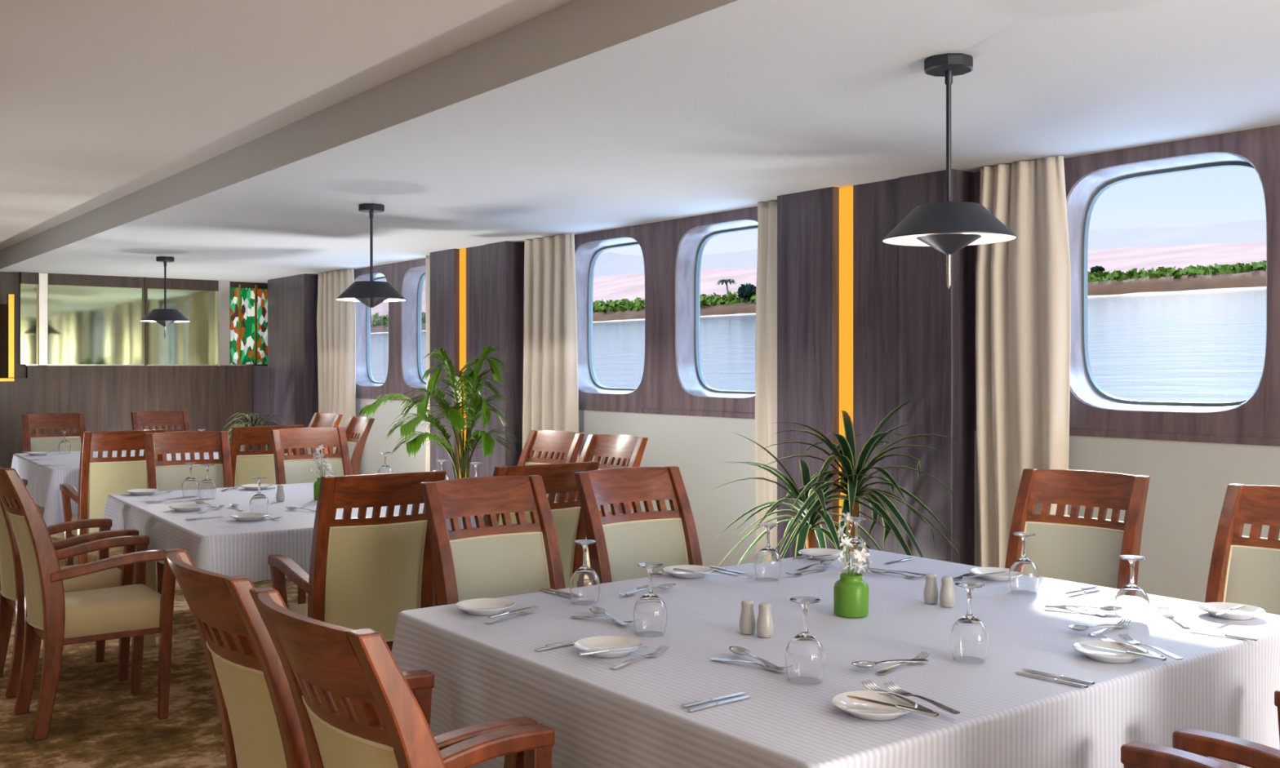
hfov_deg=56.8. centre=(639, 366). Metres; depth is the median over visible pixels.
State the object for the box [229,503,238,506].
bowl
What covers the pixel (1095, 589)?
knife
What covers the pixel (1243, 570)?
dining chair
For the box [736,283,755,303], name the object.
tree
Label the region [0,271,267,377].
wall
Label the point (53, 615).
dining chair
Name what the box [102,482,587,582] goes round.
tablecloth
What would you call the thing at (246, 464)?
dining chair
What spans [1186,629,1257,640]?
knife
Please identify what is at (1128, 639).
fork
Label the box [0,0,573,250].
ceiling
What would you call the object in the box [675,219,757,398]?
window
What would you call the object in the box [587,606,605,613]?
bowl
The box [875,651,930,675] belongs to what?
fork
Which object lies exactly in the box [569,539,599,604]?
goblet
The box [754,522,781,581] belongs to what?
goblet
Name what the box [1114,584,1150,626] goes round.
bowl
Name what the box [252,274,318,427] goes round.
trim
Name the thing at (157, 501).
knife
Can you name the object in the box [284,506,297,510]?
bowl
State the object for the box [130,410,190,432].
dining chair
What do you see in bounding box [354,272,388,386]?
window
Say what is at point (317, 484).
flower vase
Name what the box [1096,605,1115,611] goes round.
bowl
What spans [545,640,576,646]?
knife
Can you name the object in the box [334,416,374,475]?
dining chair
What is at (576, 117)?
ceiling
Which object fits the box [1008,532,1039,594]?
goblet
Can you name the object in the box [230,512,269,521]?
bread plate
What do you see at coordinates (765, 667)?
fork
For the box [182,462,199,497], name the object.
goblet
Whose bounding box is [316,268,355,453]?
curtain
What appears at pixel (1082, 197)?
window
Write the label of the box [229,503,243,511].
spoon
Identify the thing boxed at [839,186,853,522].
light strip
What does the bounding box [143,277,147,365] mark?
wall post
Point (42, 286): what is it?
wall post
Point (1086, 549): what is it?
dining chair
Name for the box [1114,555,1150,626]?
goblet
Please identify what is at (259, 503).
bowl
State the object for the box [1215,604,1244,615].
knife
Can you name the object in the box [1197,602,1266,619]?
bread plate
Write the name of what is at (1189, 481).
wall
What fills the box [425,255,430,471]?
curtain
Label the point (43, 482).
tablecloth
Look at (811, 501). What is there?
dracaena
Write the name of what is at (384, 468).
bowl
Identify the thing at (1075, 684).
knife
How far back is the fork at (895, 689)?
2.24 m
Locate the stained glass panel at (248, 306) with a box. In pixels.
[230,284,267,364]
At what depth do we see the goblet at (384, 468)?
6.53 m
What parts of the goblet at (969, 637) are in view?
stem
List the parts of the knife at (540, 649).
handle, blade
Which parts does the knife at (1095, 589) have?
blade, handle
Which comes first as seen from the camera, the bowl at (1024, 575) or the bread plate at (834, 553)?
the bowl at (1024, 575)
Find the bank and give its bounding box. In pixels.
[370,269,1266,333]
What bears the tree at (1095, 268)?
on the bank
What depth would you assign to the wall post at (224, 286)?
13.17 m
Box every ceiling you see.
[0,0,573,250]
[0,0,1279,283]
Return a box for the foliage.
[370,260,1266,328]
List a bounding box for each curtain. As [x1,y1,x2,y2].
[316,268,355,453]
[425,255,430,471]
[522,233,579,462]
[755,200,777,553]
[975,155,1070,568]
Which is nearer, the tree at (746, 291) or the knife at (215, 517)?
the knife at (215, 517)
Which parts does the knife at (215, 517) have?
handle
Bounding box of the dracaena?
[710,397,960,566]
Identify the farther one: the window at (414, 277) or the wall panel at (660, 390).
the window at (414, 277)
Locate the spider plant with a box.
[221,413,290,451]
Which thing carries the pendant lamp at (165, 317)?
hanging from the ceiling at (576, 117)
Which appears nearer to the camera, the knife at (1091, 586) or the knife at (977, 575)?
the knife at (1091, 586)
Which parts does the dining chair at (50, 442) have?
leg, rail, backrest, leg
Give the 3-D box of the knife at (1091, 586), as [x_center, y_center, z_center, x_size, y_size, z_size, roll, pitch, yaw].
[1.265,0.641,3.403,0.158,0.005,0.013,0,0,-37]
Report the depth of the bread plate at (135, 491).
5.93 m
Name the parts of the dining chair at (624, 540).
leg, rail, backrest, leg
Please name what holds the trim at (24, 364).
on the wall at (107, 396)
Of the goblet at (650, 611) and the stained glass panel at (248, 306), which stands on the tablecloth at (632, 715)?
the goblet at (650, 611)
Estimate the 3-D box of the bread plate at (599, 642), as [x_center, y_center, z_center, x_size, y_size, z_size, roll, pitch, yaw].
[-0.070,0.634,2.663,0.157,0.020,0.157,0,0,-37]
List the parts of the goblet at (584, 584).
stem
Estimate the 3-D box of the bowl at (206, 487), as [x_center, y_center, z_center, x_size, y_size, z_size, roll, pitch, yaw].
[-2.102,0.594,5.751,0.082,0.100,0.082,0,0,-37]
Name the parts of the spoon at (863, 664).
handle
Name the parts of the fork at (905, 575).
handle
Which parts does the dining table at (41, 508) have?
leg, leg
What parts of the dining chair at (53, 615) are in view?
rail, leg, panel, leg, seat frame, armrest, armrest, seat, leg, leg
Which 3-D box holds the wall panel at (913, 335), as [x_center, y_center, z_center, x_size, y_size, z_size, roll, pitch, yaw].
[1.388,0.225,6.349,0.680,2.350,1.170,0,0,-37]
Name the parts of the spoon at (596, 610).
handle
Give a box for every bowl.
[58,440,71,453]
[182,476,199,497]
[198,478,216,499]
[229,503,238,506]
[248,493,269,513]
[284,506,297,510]
[377,464,392,474]
[569,566,599,604]
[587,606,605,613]
[633,592,666,636]
[656,583,675,589]
[728,645,750,655]
[754,546,781,581]
[785,632,825,684]
[843,540,869,573]
[851,661,878,668]
[866,568,886,573]
[950,614,989,663]
[1008,557,1039,594]
[1067,625,1090,631]
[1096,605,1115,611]
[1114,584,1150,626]
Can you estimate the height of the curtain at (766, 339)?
2.315 m
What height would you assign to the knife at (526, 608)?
0.005 m
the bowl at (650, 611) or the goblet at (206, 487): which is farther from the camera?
the goblet at (206, 487)
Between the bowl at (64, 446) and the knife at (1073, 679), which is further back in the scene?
the bowl at (64, 446)
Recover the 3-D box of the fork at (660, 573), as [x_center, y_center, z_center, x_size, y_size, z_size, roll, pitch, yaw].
[0.073,0.636,3.690,0.024,0.013,0.190,0,0,22]
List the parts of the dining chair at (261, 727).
leg, rail, panel, leg, armrest, leg, armrest, leg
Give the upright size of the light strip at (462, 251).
2.296 m
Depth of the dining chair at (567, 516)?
4.69 m
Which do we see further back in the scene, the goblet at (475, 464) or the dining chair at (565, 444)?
the dining chair at (565, 444)
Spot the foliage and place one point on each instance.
(622, 305)
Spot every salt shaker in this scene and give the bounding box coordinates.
[275,484,284,501]
[738,600,755,634]
[755,602,773,637]
[923,573,938,604]
[939,576,955,607]
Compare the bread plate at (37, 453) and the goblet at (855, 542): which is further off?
the bread plate at (37, 453)
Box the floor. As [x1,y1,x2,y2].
[0,532,308,767]
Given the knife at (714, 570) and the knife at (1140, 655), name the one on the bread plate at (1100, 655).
the knife at (1140, 655)
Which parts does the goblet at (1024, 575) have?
stem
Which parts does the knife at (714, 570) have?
blade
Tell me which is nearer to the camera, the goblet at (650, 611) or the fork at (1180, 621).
the goblet at (650, 611)
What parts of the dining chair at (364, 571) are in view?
leg, armrest, seat, leg, panel, rail, seat frame, leg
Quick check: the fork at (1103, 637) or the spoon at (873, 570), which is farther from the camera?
the spoon at (873, 570)
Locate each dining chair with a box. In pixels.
[0,466,175,740]
[0,496,138,698]
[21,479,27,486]
[22,413,86,453]
[59,429,164,565]
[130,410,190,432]
[144,431,232,594]
[163,547,537,767]
[229,424,303,487]
[248,586,555,767]
[267,470,446,651]
[271,426,351,604]
[299,413,342,454]
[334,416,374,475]
[420,475,565,605]
[432,461,599,606]
[517,430,584,502]
[573,466,702,583]
[574,433,648,567]
[1004,468,1150,589]
[1120,740,1234,767]
[1172,688,1279,767]
[1204,483,1279,615]
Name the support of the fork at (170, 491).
on the tablecloth at (225, 545)
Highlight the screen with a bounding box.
[0,293,14,468]
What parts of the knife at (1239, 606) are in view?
blade, handle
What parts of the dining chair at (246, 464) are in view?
leg, panel, rail, leg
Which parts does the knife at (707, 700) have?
handle, blade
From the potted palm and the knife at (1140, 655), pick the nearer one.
the knife at (1140, 655)
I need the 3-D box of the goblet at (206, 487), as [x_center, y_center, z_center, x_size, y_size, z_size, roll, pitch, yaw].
[-2.102,0.560,5.751,0.082,0.166,0.082,0,0,-37]
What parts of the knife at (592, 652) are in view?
handle, blade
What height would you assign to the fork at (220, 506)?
0.013 m
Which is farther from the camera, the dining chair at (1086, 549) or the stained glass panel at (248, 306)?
the stained glass panel at (248, 306)
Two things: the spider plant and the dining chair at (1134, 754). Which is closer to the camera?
the dining chair at (1134, 754)
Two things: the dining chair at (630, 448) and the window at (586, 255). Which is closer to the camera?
the dining chair at (630, 448)
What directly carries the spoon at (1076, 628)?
on the tablecloth at (632, 715)
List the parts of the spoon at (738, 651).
handle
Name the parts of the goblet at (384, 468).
stem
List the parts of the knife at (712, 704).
handle, blade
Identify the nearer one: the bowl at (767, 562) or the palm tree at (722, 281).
the bowl at (767, 562)
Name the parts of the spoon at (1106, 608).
handle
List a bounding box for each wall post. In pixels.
[37,272,48,365]
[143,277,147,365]
[217,280,230,365]
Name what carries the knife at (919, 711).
on the bread plate at (855, 708)
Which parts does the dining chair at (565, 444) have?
leg, backrest, rail, leg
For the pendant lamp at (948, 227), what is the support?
hanging from the ceiling at (576, 117)
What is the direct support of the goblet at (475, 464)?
on the tablecloth at (225, 545)
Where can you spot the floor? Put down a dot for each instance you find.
(96, 722)
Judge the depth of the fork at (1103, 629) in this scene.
2.86 m
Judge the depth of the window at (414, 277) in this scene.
10.83 m
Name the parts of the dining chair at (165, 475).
leg, leg, rail, backrest, leg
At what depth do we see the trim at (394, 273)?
10.92 m
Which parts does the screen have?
glass, panel, post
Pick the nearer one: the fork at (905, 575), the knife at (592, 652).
the knife at (592, 652)
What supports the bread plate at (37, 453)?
on the tablecloth at (43, 482)
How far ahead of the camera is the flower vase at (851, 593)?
3.03 m
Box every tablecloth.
[11,449,218,526]
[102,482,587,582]
[391,548,1279,767]
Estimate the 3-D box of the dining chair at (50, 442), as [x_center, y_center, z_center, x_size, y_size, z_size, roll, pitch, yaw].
[-4.534,0.889,9.253,0.526,1.022,0.652,0,0,-35]
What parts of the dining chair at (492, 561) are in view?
leg, rail, backrest, leg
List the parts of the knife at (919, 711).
blade, handle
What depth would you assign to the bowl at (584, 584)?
3.20 m
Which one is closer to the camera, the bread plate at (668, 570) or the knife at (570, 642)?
the knife at (570, 642)
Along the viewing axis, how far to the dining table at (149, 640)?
5.90 m
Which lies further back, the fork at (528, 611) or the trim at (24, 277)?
the trim at (24, 277)
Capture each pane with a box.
[20,284,37,364]
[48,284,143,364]
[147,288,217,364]
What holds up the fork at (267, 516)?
on the tablecloth at (225, 545)
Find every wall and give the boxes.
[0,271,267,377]
[14,365,252,453]
[355,398,1279,603]
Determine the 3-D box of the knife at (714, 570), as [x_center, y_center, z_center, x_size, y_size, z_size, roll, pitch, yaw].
[0.253,0.641,3.700,0.013,0.005,0.158,0,0,-38]
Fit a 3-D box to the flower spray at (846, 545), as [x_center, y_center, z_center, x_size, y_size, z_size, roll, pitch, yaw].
[0.557,0.500,3.069,0.097,0.244,0.136,0,0,30]
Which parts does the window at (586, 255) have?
frame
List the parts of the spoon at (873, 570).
handle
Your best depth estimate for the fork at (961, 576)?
3.58 m
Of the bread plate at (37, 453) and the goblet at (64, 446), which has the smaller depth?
the bread plate at (37, 453)
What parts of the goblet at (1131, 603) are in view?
stem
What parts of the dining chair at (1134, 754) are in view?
leg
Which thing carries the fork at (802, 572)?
on the tablecloth at (632, 715)
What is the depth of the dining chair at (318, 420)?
9.49 m
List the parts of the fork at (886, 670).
handle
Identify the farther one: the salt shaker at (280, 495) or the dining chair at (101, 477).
the dining chair at (101, 477)
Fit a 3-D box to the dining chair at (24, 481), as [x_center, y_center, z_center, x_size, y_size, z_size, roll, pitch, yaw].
[-4.363,0.889,7.641,0.652,1.022,0.526,0,0,-37]
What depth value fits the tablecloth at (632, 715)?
2.62 m
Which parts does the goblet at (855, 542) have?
stem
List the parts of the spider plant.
pot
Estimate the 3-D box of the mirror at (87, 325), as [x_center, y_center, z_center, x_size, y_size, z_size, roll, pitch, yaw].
[-5.710,-0.426,12.428,0.940,0.817,0.020,0,0,-37]
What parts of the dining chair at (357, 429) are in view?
leg, backrest, rail, leg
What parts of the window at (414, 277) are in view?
frame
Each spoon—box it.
[194,501,217,506]
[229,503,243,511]
[284,506,315,511]
[587,606,627,625]
[618,583,675,595]
[728,645,783,671]
[795,560,835,571]
[851,658,928,668]
[866,568,925,575]
[1044,605,1115,611]
[1067,623,1130,631]
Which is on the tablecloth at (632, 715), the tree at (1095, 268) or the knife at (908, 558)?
the knife at (908, 558)
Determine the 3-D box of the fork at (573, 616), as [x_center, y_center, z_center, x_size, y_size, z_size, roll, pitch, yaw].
[-0.092,0.636,2.984,0.190,0.013,0.024,0,0,29]
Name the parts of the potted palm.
frond stem, frond stem, frond stem, frond stem, frond stem, frond stem, frond stem, frond stem, frond stem, frond stem, frond stem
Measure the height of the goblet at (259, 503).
0.166 m
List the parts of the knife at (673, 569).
handle, blade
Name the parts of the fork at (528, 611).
handle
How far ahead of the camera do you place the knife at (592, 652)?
2.57 m
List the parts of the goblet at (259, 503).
stem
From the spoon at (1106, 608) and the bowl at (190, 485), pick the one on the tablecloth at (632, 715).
the spoon at (1106, 608)
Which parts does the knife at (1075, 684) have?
blade, handle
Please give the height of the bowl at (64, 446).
0.100 m
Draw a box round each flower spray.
[309,444,333,477]
[837,511,872,576]
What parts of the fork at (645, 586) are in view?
handle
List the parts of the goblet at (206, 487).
stem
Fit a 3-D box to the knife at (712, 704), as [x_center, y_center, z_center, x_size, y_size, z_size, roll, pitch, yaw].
[0.152,0.641,2.253,0.158,0.005,0.013,0,0,-38]
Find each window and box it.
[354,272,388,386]
[400,265,426,388]
[574,236,644,394]
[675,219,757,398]
[1066,151,1266,413]
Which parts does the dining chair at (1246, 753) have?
armrest, armrest, leg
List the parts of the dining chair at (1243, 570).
leg, backrest, rail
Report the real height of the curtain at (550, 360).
2.315 m
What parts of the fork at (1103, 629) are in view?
handle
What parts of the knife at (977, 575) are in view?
handle, blade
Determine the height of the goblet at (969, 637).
0.166 m
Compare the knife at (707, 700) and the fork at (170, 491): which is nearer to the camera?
the knife at (707, 700)
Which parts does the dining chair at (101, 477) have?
leg, armrest, seat, leg, panel, rail, leg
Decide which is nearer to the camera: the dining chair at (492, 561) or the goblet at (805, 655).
the goblet at (805, 655)
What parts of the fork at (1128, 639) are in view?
handle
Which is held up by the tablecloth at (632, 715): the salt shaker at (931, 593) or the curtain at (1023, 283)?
the salt shaker at (931, 593)
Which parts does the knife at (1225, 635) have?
blade, handle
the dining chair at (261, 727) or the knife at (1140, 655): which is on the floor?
the dining chair at (261, 727)
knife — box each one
[146,501,179,502]
[185,516,222,519]
[487,607,531,618]
[534,642,574,651]
[538,588,571,598]
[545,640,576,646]
[546,587,570,595]
[577,645,648,656]
[672,568,719,575]
[681,692,745,707]
[686,695,750,711]
[708,565,745,573]
[713,568,738,575]
[792,555,831,559]
[846,695,938,717]
[884,557,913,564]
[962,571,1005,577]
[1015,671,1088,688]
[1022,668,1094,684]
[1063,585,1097,592]
[1066,588,1100,596]
[1081,644,1166,661]
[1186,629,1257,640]
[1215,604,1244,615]
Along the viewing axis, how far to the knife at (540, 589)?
3.35 m
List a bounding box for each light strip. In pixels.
[459,248,466,478]
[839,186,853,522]
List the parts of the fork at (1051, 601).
handle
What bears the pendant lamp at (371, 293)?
hanging from the ceiling at (576, 117)
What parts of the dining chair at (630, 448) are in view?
leg, seat, backrest, rail, leg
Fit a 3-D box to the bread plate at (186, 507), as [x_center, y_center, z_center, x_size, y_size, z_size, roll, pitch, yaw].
[-2.022,0.634,5.291,0.157,0.020,0.157,0,0,-37]
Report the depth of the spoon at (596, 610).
3.03 m
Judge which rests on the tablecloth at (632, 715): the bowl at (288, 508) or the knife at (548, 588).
the knife at (548, 588)
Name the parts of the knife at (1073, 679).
blade, handle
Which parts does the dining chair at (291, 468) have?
leg, leg, rail, backrest, leg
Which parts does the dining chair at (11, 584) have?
leg, panel, seat frame, leg, armrest, seat, armrest, leg, leg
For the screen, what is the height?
2.100 m
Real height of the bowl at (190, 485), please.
0.100 m
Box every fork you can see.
[149,488,173,496]
[196,505,224,513]
[220,484,239,491]
[266,515,282,519]
[484,604,539,623]
[570,615,633,623]
[609,644,669,669]
[618,585,648,595]
[652,569,663,575]
[710,657,786,670]
[784,568,827,575]
[861,680,933,711]
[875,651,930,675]
[882,571,925,577]
[883,681,959,714]
[951,573,973,579]
[1044,598,1106,616]
[1087,621,1129,636]
[1093,632,1163,657]
[1118,633,1182,659]
[1158,606,1191,627]
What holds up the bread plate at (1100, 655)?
on the tablecloth at (632, 715)
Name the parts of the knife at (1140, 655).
blade, handle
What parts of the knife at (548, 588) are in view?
handle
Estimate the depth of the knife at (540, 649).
2.69 m
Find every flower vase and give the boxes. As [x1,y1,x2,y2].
[313,477,320,499]
[833,572,868,617]
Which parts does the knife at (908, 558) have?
blade, handle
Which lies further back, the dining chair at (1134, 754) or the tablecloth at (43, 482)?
the tablecloth at (43, 482)
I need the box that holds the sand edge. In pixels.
[370,286,1266,333]
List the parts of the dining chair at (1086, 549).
leg, backrest, rail, leg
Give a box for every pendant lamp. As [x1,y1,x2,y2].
[140,256,190,338]
[336,203,406,324]
[882,53,1017,288]
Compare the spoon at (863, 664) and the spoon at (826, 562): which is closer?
the spoon at (863, 664)
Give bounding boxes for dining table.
[36,504,78,564]
[143,560,155,648]
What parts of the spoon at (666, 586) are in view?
handle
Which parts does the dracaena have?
crown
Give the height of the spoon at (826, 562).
0.012 m
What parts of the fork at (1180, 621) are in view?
handle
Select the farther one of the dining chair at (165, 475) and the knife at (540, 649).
the dining chair at (165, 475)
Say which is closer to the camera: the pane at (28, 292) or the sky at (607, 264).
the pane at (28, 292)
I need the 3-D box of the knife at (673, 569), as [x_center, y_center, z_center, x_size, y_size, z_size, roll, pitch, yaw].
[0.169,0.620,3.566,0.164,0.005,0.014,0,0,37]
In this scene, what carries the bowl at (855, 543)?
on the goblet at (855, 542)
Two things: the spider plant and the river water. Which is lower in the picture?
the spider plant
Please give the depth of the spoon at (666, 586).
3.37 m
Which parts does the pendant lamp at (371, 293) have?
lamp shade, rod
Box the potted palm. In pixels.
[359,345,516,479]
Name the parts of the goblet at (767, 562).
stem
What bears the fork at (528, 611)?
on the tablecloth at (632, 715)
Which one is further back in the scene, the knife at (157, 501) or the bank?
the bank
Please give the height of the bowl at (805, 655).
0.100 m
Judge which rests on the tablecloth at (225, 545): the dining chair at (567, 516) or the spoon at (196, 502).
the spoon at (196, 502)
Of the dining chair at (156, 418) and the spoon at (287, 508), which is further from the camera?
the dining chair at (156, 418)
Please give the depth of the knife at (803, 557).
3.83 m
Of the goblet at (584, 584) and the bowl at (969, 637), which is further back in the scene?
the goblet at (584, 584)
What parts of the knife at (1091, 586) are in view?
blade, handle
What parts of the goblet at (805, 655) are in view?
stem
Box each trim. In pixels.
[19,271,217,291]
[23,364,253,365]
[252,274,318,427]
[353,257,426,401]
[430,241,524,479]
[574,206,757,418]
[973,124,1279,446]
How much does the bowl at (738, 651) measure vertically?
0.012 m
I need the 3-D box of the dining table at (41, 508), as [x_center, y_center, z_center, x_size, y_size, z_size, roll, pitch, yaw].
[-3.547,1.024,8.473,1.436,0.751,1.646,0,0,-35]
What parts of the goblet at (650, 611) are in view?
stem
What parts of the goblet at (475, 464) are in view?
stem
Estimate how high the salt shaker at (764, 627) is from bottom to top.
0.079 m
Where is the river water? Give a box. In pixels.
[370,288,1266,408]
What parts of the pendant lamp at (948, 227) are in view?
rod, lamp shade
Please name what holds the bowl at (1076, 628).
on the spoon at (1076, 628)
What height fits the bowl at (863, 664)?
0.012 m
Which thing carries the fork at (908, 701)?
on the tablecloth at (632, 715)
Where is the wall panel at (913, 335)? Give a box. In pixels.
[777,168,974,565]
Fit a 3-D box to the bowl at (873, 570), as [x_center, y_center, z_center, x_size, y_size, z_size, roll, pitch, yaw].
[0.728,0.632,3.653,0.063,0.012,0.040,0,0,17]
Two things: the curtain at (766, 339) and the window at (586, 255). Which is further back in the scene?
the window at (586, 255)
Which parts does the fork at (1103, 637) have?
handle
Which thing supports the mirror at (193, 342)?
attached to the wall at (9, 282)
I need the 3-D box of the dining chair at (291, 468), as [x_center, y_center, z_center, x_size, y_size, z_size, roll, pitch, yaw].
[-1.879,0.889,7.017,0.526,1.022,0.652,0,0,-33]
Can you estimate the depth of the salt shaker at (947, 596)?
3.16 m
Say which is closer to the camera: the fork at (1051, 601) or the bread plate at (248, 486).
the fork at (1051, 601)
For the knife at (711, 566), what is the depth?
3.74 m
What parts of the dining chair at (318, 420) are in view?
leg, backrest, rail, leg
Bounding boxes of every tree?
[715,279,736,295]
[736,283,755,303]
[1089,266,1105,273]
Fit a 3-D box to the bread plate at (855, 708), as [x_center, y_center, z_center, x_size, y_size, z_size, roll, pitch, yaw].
[0.435,0.634,2.201,0.157,0.020,0.157,0,0,-37]
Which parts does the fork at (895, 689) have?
handle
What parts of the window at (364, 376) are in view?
frame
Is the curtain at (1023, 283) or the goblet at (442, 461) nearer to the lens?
the curtain at (1023, 283)
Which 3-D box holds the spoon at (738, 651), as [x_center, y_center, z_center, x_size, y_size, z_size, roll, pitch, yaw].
[0.250,0.632,2.564,0.040,0.012,0.190,0,0,-29]
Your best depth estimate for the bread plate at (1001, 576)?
3.63 m
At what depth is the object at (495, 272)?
9.25 m
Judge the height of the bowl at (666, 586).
0.012 m
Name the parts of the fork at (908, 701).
handle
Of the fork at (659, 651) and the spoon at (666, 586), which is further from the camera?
the spoon at (666, 586)
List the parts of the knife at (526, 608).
handle, blade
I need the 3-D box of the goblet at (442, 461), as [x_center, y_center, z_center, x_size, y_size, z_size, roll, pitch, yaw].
[-1.009,0.560,6.027,0.082,0.166,0.082,0,0,-37]
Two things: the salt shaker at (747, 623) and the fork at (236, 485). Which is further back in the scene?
the fork at (236, 485)
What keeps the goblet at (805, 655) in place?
on the tablecloth at (632, 715)
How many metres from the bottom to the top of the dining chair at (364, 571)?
1.022 m
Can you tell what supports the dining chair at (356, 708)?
on the floor
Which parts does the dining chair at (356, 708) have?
leg, rail, panel, leg, armrest, leg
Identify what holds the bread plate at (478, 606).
on the tablecloth at (632, 715)
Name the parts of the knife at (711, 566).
handle, blade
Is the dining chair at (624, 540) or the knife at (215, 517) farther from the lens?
the knife at (215, 517)
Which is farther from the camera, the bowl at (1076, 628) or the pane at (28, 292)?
the pane at (28, 292)
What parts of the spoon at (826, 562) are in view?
handle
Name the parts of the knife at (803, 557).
handle, blade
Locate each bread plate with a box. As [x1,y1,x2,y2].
[26,451,49,455]
[125,488,159,495]
[168,503,205,511]
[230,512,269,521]
[240,484,271,489]
[454,598,515,615]
[573,635,643,657]
[662,564,713,577]
[798,548,843,559]
[831,690,917,720]
[968,567,1009,581]
[1072,640,1148,662]
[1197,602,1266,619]
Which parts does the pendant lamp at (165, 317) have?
lamp shade, rod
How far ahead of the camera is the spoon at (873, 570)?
3.64 m
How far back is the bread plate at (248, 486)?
6.17 m
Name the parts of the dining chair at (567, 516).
leg, leg, panel, rail, leg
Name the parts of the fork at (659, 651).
handle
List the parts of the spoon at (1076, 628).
handle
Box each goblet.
[58,430,71,453]
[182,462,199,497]
[198,463,216,499]
[248,476,269,513]
[377,452,392,474]
[435,459,448,479]
[469,462,481,477]
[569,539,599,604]
[633,562,666,636]
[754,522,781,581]
[785,595,825,684]
[843,517,869,573]
[950,581,989,663]
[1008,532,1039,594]
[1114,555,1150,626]
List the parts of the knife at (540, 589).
handle, blade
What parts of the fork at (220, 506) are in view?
handle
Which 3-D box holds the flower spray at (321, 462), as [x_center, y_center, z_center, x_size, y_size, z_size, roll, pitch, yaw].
[-1.532,0.500,5.733,0.136,0.244,0.097,0,0,34]
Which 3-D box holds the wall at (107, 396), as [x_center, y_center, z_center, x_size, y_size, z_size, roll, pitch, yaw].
[-8.278,0.698,10.539,9.655,1.405,0.200,0,0,-37]
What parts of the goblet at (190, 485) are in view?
stem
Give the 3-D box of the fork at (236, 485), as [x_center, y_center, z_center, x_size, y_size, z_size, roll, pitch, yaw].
[-2.137,0.636,6.170,0.024,0.013,0.190,0,0,6]
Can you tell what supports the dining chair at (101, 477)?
on the floor

